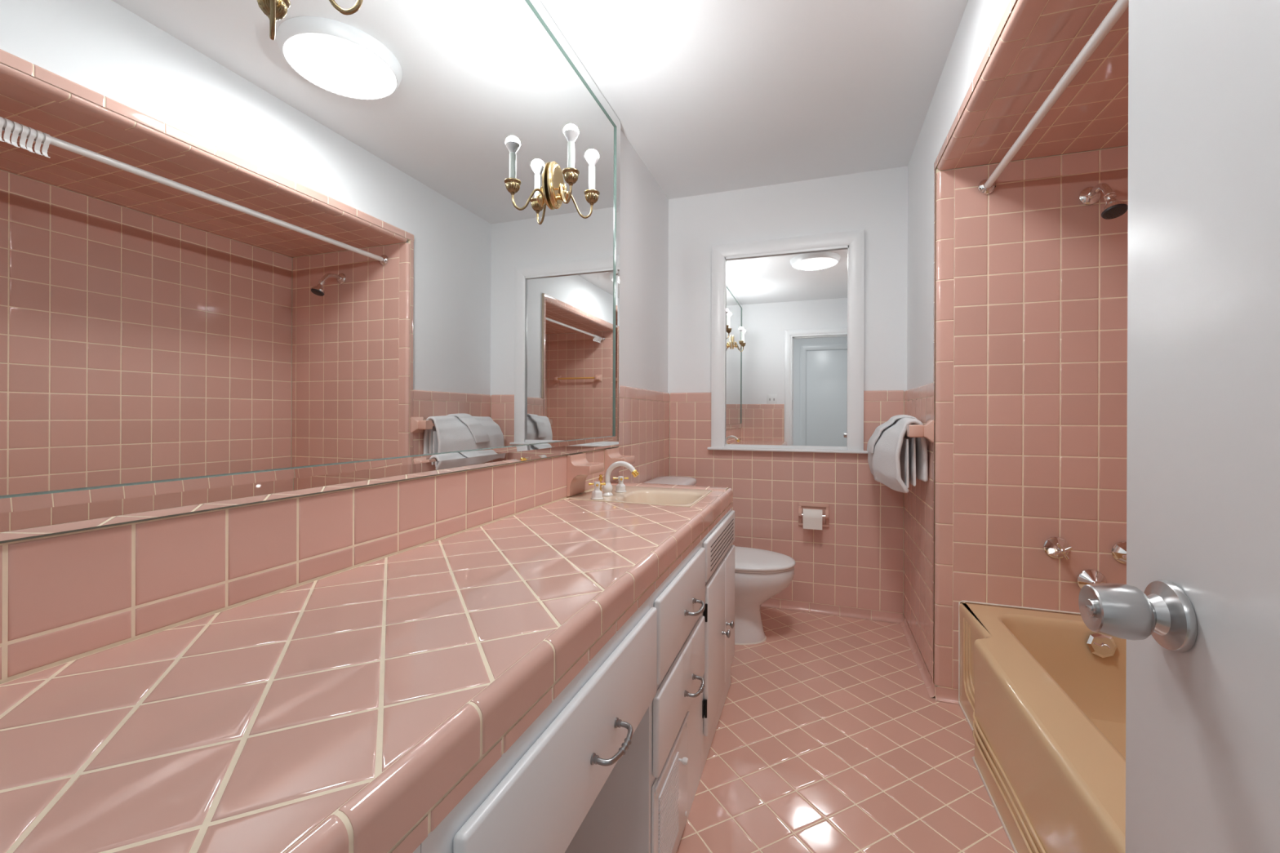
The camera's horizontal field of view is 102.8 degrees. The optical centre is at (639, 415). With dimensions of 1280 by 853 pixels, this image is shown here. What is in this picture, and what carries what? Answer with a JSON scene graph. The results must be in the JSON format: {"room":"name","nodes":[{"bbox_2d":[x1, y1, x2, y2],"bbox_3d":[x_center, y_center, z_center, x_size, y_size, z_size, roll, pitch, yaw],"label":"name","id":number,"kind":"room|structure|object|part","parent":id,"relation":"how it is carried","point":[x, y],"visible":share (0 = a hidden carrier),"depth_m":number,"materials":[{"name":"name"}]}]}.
{"room":"bathroom","nodes":[
{"label":"bathroom","id":0,"kind":"room"},
{"bbox_2d":[0,128,669,684],"bbox_3d":[-0.373,-0.116,1.599,0.136,2.353,3.106,0,0,19],"label":"wall","id":1,"kind":"structure","parent":0,"point":[65,597],"depth_m":0.85,"materials":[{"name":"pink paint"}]},
{"bbox_2d":[0,0,620,543],"bbox_3d":[-0.465,-0.577,1.184,0.024,1.429,2.250,0,0,19],"label":"wall mirror","id":2,"kind":"object","parent":1,"relation":"attached to","point":[251,251],"visible":1,"depth_m":0.84,"materials":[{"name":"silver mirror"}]},
{"bbox_2d":[328,0,363,14],"bbox_3d":[-0.523,-0.780,0.789,0.125,0.235,0.210,0,0,19],"label":"wall sconce","id":3,"kind":"object","parent":2,"relation":"attached to","point":[356,7],"visible":1,"depth_m":0.84,"materials":[{"name":"gold metal"}]},
{"bbox_2d":[546,124,599,218],"bbox_3d":[-0.221,-0.779,1.664,0.125,0.235,0.210,0,0,19],"label":"wall sconce","id":4,"kind":"object","parent":2,"relation":"attached to","point":[557,188],"visible":1,"depth_m":1.66,"materials":[{"name":"gold metal"}]},
{"bbox_3d":[-0.241,-0.702,1.621,0.015,0.081,0.108,0,0,-28],"label":"arm","id":5,"kind":"part","parent":4,"relation":"part of","materials":[{"name":"gold metal"}]},
{"bbox_2d":[562,141,579,186],"bbox_3d":[-0.213,-0.774,1.579,0.054,0.134,0.054,0,0,19],"label":"candle","id":6,"kind":"object","parent":4,"relation":"on","point":[571,174],"depth_m":1.57,"materials":[{"name":"white plastic"}]},
{"bbox_3d":[-0.213,-0.855,1.579,0.047,0.030,0.047,0,0,19],"label":"bulb","id":7,"kind":"part","parent":4,"relation":"part of","materials":[{"name":"white glass"}]},
{"bbox_3d":[-0.213,-0.884,1.579,0.047,0.026,0.047,0,0,19],"label":"bulb globe","id":8,"kind":"part","parent":4,"relation":"part of"},
{"bbox_3d":[-0.210,-0.702,1.710,0.108,0.081,0.015,0,0,-24],"label":"arm","id":9,"kind":"part","parent":4,"relation":"part of","materials":[{"name":"gold metal"}]},
{"bbox_2d":[583,164,599,205],"bbox_3d":[-0.162,-0.774,1.726,0.054,0.134,0.054,0,0,19],"label":"candle","id":10,"kind":"object","parent":4,"relation":"on","point":[591,194],"depth_m":1.72,"materials":[{"name":"white plastic"}]},
{"bbox_3d":[-0.162,-0.855,1.726,0.047,0.030,0.047,0,0,19],"label":"bulb","id":11,"kind":"part","parent":4,"relation":"part of","materials":[{"name":"white glass"}]},
{"bbox_3d":[-0.162,-0.883,1.726,0.047,0.026,0.047,0,0,19],"label":"bulb globe","id":12,"kind":"part","parent":4,"relation":"part of"},
{"bbox_2d":[539,0,968,199],"bbox_3d":[0.678,-1.329,1.208,2.370,0.080,3.330,0,0,19],"label":"ceiling","id":13,"kind":"structure","parent":0,"point":[712,96],"depth_m":1.96,"materials":[{"name":"white paint"}]},
{"bbox_2d":[667,165,907,623],"bbox_3d":[0.735,-0.112,2.897,1.384,2.353,0.136,0,0,19],"label":"wall","id":14,"kind":"structure","parent":0,"point":[853,566],"depth_m":2.78,"materials":[{"name":"white paint"}]},
{"bbox_2d":[706,229,868,453],"bbox_3d":[0.794,-0.387,2.810,0.845,1.173,0.056,0,0,19],"label":"framed mirror","id":15,"kind":"object","parent":14,"relation":"attached to","point":[788,313],"visible":0.88,"depth_m":2.81,"materials":[{"name":"white paint"}]},
{"bbox_2d":[725,248,848,446],"bbox_3d":[0.796,-0.362,2.820,0.649,1.056,0.001,0,0,19],"label":"mirror glass","id":16,"kind":"object","parent":15,"relation":"on","point":[787,309],"depth_m":2.81,"materials":[{"name":"silver metal"}]},
{"bbox_3d":[0.789,0.192,2.802,0.845,0.014,0.039,0,0,19],"label":"sill","id":17,"kind":"part","parent":15,"relation":"part of","materials":[{"name":"white paint"}]},
{"bbox_2d":[798,502,829,527],"bbox_3d":[0.932,0.539,2.746,0.157,0.124,0.051,0,0,19],"label":"toilet paper holder","id":18,"kind":"object","parent":14,"relation":"attached to","point":[824,507],"visible":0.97,"depth_m":2.75,"materials":[{"name":"pink ceramic"}]},
{"bbox_2d":[803,508,822,529],"bbox_3d":[0.922,0.552,2.730,0.097,0.099,0.081,0,0,19],"label":"toilet paper roll","id":19,"kind":"object","parent":18,"relation":"in","point":[812,518],"visible":0.98,"depth_m":2.70,"materials":[{"name":"white paper"}]},
{"bbox_2d":[676,606,1014,852],"bbox_3d":[0.668,1.124,1.208,2.370,0.120,3.330,0,0,19],"label":"floor","id":20,"kind":"structure","parent":0,"point":[830,736],"depth_m":1.59,"materials":[{"name":"pink tile"}]},
{"bbox_2d":[413,844,420,852],"bbox_3d":[-0.489,0.709,0.285,0.502,0.700,0.479,0,0,19],"label":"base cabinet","id":21,"kind":"object","parent":20,"relation":"on","point":[418,849],"visible":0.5,"depth_m":0.43,"materials":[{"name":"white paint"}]},
{"bbox_2d":[564,541,705,852],"bbox_3d":[-0.107,0.711,1.334,0.540,0.700,0.490,0,0,19],"label":"base cabinet","id":22,"kind":"object","parent":20,"relation":"on","point":[644,805],"visible":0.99,"depth_m":1.10,"materials":[{"name":"white paint"}]},
{"bbox_2d":[651,711,689,852],"bbox_3d":[0.084,0.897,1.177,0.030,0.270,0.290,0,0,19],"label":"drawer","id":23,"kind":"object","parent":22,"relation":"attached to","point":[668,790],"depth_m":1.16,"materials":[{"name":"white paint"}]},
{"bbox_3d":[0.106,0.661,1.262,0.014,0.166,0.458,0,0,19],"label":"drawer","id":24,"kind":"part","parent":22,"relation":"part of","materials":[{"name":"white paint"}]},
{"bbox_3d":[0.109,0.469,1.266,0.014,0.175,0.455,0,0,19],"label":"drawer","id":25,"kind":"part","parent":22,"relation":"part of","materials":[{"name":"white paint"}]},
{"bbox_3d":[0.142,0.682,1.285,0.039,0.016,0.101,0,0,19],"label":"pull handle","id":26,"kind":"part","parent":22,"relation":"part of","materials":[{"name":"grey metal"}]},
{"bbox_3d":[0.142,0.484,1.285,0.039,0.016,0.101,0,0,19],"label":"pull handle","id":27,"kind":"part","parent":22,"relation":"part of","materials":[{"name":"grey metal"}]},
{"bbox_2d":[700,508,734,777],"bbox_3d":[0.060,0.711,1.834,0.530,0.700,0.562,0,0,19],"label":"base cabinet","id":28,"kind":"object","parent":20,"relation":"on","point":[718,613],"visible":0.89,"depth_m":1.66,"materials":[{"name":"white paint"}]},
{"bbox_2d":[0,481,733,852],"bbox_3d":[-0.228,0.321,1.081,0.509,0.077,2.186,0,0,19],"label":"countertop","id":29,"kind":"structure","parent":28,"relation":"on","point":[353,710],"depth_m":0.53,"materials":[{"name":"pink tile"}]},
{"bbox_2d":[420,596,657,852],"bbox_3d":[-0.155,0.462,0.762,0.260,0.202,0.637,0,0,19],"label":"drawer","id":30,"kind":"object","parent":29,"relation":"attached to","point":[537,796],"visible":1,"depth_m":0.65,"materials":[{"name":"white paint"}]},
{"bbox_3d":[-0.035,0.494,0.770,0.039,0.016,0.106,0,0,19],"label":"pull handle","id":31,"kind":"part","parent":30,"relation":"part of","materials":[{"name":"grey metal"}]},
{"bbox_2d":[566,453,604,496],"bbox_3d":[-0.193,0.212,1.830,0.088,0.144,0.126,0,0,19],"label":"soap dish","id":32,"kind":"object","parent":29,"relation":"on","point":[578,468],"visible":1,"depth_m":1.80,"materials":[{"name":"pink ceramic"}]},
{"bbox_2d":[588,461,639,499],"bbox_3d":[-0.073,0.223,1.813,0.152,0.124,0.232,0,0,19],"label":"faucet","id":33,"kind":"object","parent":29,"relation":"on","point":[597,494],"visible":1,"depth_m":1.80,"materials":[{"name":"white ceramic"}]},
{"bbox_3d":[-0.146,0.267,1.744,0.043,0.035,0.043,0,0,19],"label":"handle","id":34,"kind":"part","parent":33,"relation":"part of","materials":[{"name":"white ceramic"}]},
{"bbox_3d":[-0.140,0.248,1.828,0.016,0.074,0.016,0,0,19],"label":"lift rod","id":35,"kind":"part","parent":33,"relation":"part of","materials":[{"name":"gold metal"}]},
{"bbox_3d":[-0.074,0.223,1.805,0.128,0.124,0.040,0,0,19],"label":"spout","id":36,"kind":"part","parent":33,"relation":"part of","materials":[{"name":"white ceramic"}]},
{"bbox_3d":[-0.072,0.268,1.906,0.043,0.035,0.043,0,0,19],"label":"handle","id":37,"kind":"part","parent":33,"relation":"part of","materials":[{"name":"white ceramic"}]},
{"bbox_2d":[604,447,635,482],"bbox_3d":[-0.083,0.213,2.148,0.088,0.144,0.126,0,0,19],"label":"soap dish","id":38,"kind":"object","parent":29,"relation":"on","point":[612,455],"visible":0.77,"depth_m":2.14,"materials":[{"name":"pink ceramic"}]},
{"bbox_2d":[568,484,711,506],"bbox_3d":[0.015,0.357,1.859,0.428,0.142,0.376,0,0,19],"label":"sink","id":39,"kind":"object","parent":29,"relation":"in","point":[679,497],"visible":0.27,"depth_m":1.92,"materials":[{"name":"beige ceramic"}]},
{"bbox_3d":[0.114,0.322,2.073,0.506,0.076,0.086,0,0,19],"label":"trim","id":40,"kind":"part","parent":29,"relation":"part of","materials":[{"name":"pink tile"}]},
{"bbox_3d":[0.245,0.736,1.664,0.014,0.448,0.298,0,0,19],"label":"door","id":41,"kind":"part","parent":28,"relation":"part of","materials":[{"name":"white paint"}]},
{"bbox_3d":[0.295,0.745,1.744,0.028,0.027,0.027,0,0,19],"label":"knob","id":42,"kind":"part","parent":28,"relation":"part of","materials":[{"name":"grey metal"}]},
{"bbox_3d":[0.333,0.731,1.918,0.014,0.439,0.222,0,0,19],"label":"door","id":43,"kind":"part","parent":28,"relation":"part of","materials":[{"name":"white paint"}]},
{"bbox_3d":[0.321,0.745,1.820,0.028,0.027,0.027,0,0,19],"label":"knob","id":44,"kind":"part","parent":28,"relation":"part of","materials":[{"name":"grey metal"}]},
{"bbox_2d":[643,475,795,644],"bbox_3d":[0.385,0.696,2.507,0.724,0.734,0.442,0,0,19],"label":"toilet","id":45,"kind":"object","parent":20,"relation":"on","point":[760,575],"visible":0.39,"depth_m":2.37,"materials":[{"name":"white ceramic"}]},
{"bbox_3d":[0.148,0.344,2.590,0.219,0.034,0.442,0,0,19],"label":"tank lid","id":46,"kind":"part","parent":45,"relation":"part of","materials":[{"name":"white ceramic"}]},
{"bbox_3d":[0.488,0.705,2.471,0.492,0.010,0.356,0,0,19],"label":"seat","id":47,"kind":"part","parent":45,"relation":"part of","materials":[{"name":"white plastic"}]},
{"bbox_3d":[0.453,0.887,2.483,0.569,0.351,0.360,0,0,19],"label":"bowl","id":48,"kind":"part","parent":45,"relation":"part of","materials":[{"name":"white ceramic"}]},
{"bbox_3d":[0.489,0.687,2.471,0.504,0.025,0.370,0,0,19],"label":"lid","id":49,"kind":"part","parent":45,"relation":"part of","materials":[{"name":"white plastic"}]},
{"bbox_2d":[958,600,1126,852],"bbox_3d":[1.279,0.876,1.058,0.822,0.381,1.525,0,0,19],"label":"bathtub","id":50,"kind":"object","parent":20,"relation":"on","point":[1042,695],"visible":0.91,"depth_m":1.32,"materials":[{"name":"beige ceramic"}]},
{"bbox_3d":[1.505,0.749,1.667,0.080,0.080,0.023,0,0,19],"label":"overflow plate","id":51,"kind":"part","parent":50,"relation":"part of","materials":[{"name":"silver metal"}]},
{"bbox_3d":[1.497,0.746,1.655,0.041,0.014,0.010,0,0,44],"label":"trip lever","id":52,"kind":"part","parent":50,"relation":"part of","materials":[{"name":"silver metal"}]},
{"bbox_2d":[900,0,1128,704],"bbox_3d":[1.321,-0.110,1.014,1.018,2.353,3.106,0,0,19],"label":"wall","id":53,"kind":"structure","parent":0,"point":[1017,291],"depth_m":1.82,"materials":[{"name":"pink tile"}]},
{"bbox_2d":[906,420,933,442],"bbox_3d":[1.196,0.062,2.291,0.083,0.086,0.702,0,0,19],"label":"towel bar","id":54,"kind":"object","parent":53,"relation":"attached to","point":[926,430],"visible":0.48,"depth_m":1.98,"materials":[{"name":"pink ceramic"}]},
{"bbox_2d":[867,417,928,493],"bbox_3d":[1.145,0.163,2.309,0.181,0.307,0.531,0,0,19],"label":"bath towel","id":55,"kind":"object","parent":54,"relation":"hanging from","point":[897,459],"visible":0.85,"depth_m":2.11,"materials":[{"name":"white fabric"}]},
{"bbox_2d":[866,414,917,453],"bbox_3d":[1.128,0.085,2.297,0.229,0.176,0.133,0,0,36],"label":"hand towel","id":56,"kind":"object","parent":55,"relation":"on","point":[870,446],"visible":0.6,"depth_m":2.29,"materials":[{"name":"white fabric"}]},
{"bbox_3d":[0.870,0.022,1.199,0.019,1.994,1.616,0,0,19],"label":"edge trim","id":57,"kind":"part","parent":53,"relation":"part of","materials":[{"name":"pink tile"}]},
{"bbox_3d":[0.891,0.042,1.192,0.056,1.955,1.562,0,0,19],"label":"corner trim","id":58,"kind":"part","parent":53,"relation":"part of","materials":[{"name":"pink tile"}]},
{"bbox_2d":[977,0,1128,195],"bbox_3d":[1.019,-0.837,1.149,0.058,0.058,1.524,0,0,19],"label":"shower rod","id":59,"kind":"object","parent":53,"relation":"attached to","point":[986,186],"visible":1,"depth_m":1.29,"materials":[{"name":"white metal"}]},
{"bbox_2d":[1043,537,1072,559],"bbox_3d":[1.455,0.466,1.771,0.075,0.075,0.059,0,0,19],"label":"tub valve","id":60,"kind":"object","parent":53,"relation":"attached to","point":[1054,547],"visible":1,"depth_m":1.79,"materials":[{"name":"silver metal"}]},
{"bbox_3d":[1.435,0.474,1.756,0.026,0.020,0.010,0,0,19],"label":"cross arm","id":61,"kind":"part","parent":60,"relation":"part of","materials":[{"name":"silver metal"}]},
{"bbox_3d":[1.440,0.451,1.755,0.020,0.026,0.010,0,0,19],"label":"cross arm","id":62,"kind":"part","parent":60,"relation":"part of","materials":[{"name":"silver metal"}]},
{"bbox_3d":[1.450,0.466,1.756,0.017,0.017,0.027,0,0,19],"label":"handle","id":63,"kind":"part","parent":60,"relation":"part of","materials":[{"name":"silver metal"}]},
{"bbox_3d":[1.462,0.457,1.747,0.026,0.020,0.010,0,0,19],"label":"cross arm","id":64,"kind":"part","parent":60,"relation":"part of","materials":[{"name":"silver metal"}]},
{"bbox_2d":[1076,569,1106,588],"bbox_3d":[1.550,0.575,1.738,0.083,0.083,0.059,0,0,19],"label":"tub valve","id":65,"kind":"object","parent":53,"relation":"attached to","point":[1087,576],"visible":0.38,"depth_m":1.76,"materials":[{"name":"silver metal"}]},
{"bbox_2d":[1079,182,1128,219],"bbox_3d":[1.532,-0.712,1.686,0.069,0.155,0.173,0,0,19],"label":"shower","id":66,"kind":"object","parent":53,"relation":"attached to","point":[1113,208],"visible":1,"depth_m":1.65,"materials":[{"name":"silver metal"}]},
{"bbox_3d":[1.536,-0.743,1.706,0.023,0.066,0.121,0,0,17],"label":"arm","id":67,"kind":"part","parent":66,"relation":"part of","materials":[{"name":"silver metal"}]},
{"bbox_2d":[1111,541,1126,564],"bbox_3d":[1.638,0.466,1.708,0.075,0.075,0.059,0,0,19],"label":"tub valve","id":68,"kind":"object","parent":53,"relation":"attached to","point":[1118,549],"visible":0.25,"depth_m":1.73,"materials":[{"name":"silver metal"}]},
{"bbox_3d":[0.158,-0.114,-0.282,2.370,2.353,0.137,0,0,19],"label":"wall","id":69,"kind":"structure","parent":0,"visible":0},
{"bbox_2d":[1078,0,1279,852],"bbox_3d":[0.378,0.080,0.158,0.099,1.943,0.801,0,0,17],"label":"door","id":70,"kind":"structure","parent":69,"relation":"in","point":[1197,611],"depth_m":0.43,"materials":[{"name":"white paint"}]},
{"bbox_3d":[0.454,0.183,0.478,0.056,0.050,0.050,0,0,17],"label":"knob","id":71,"kind":"part","parent":70,"relation":"part of","materials":[{"name":"silver metal"}]}
]}

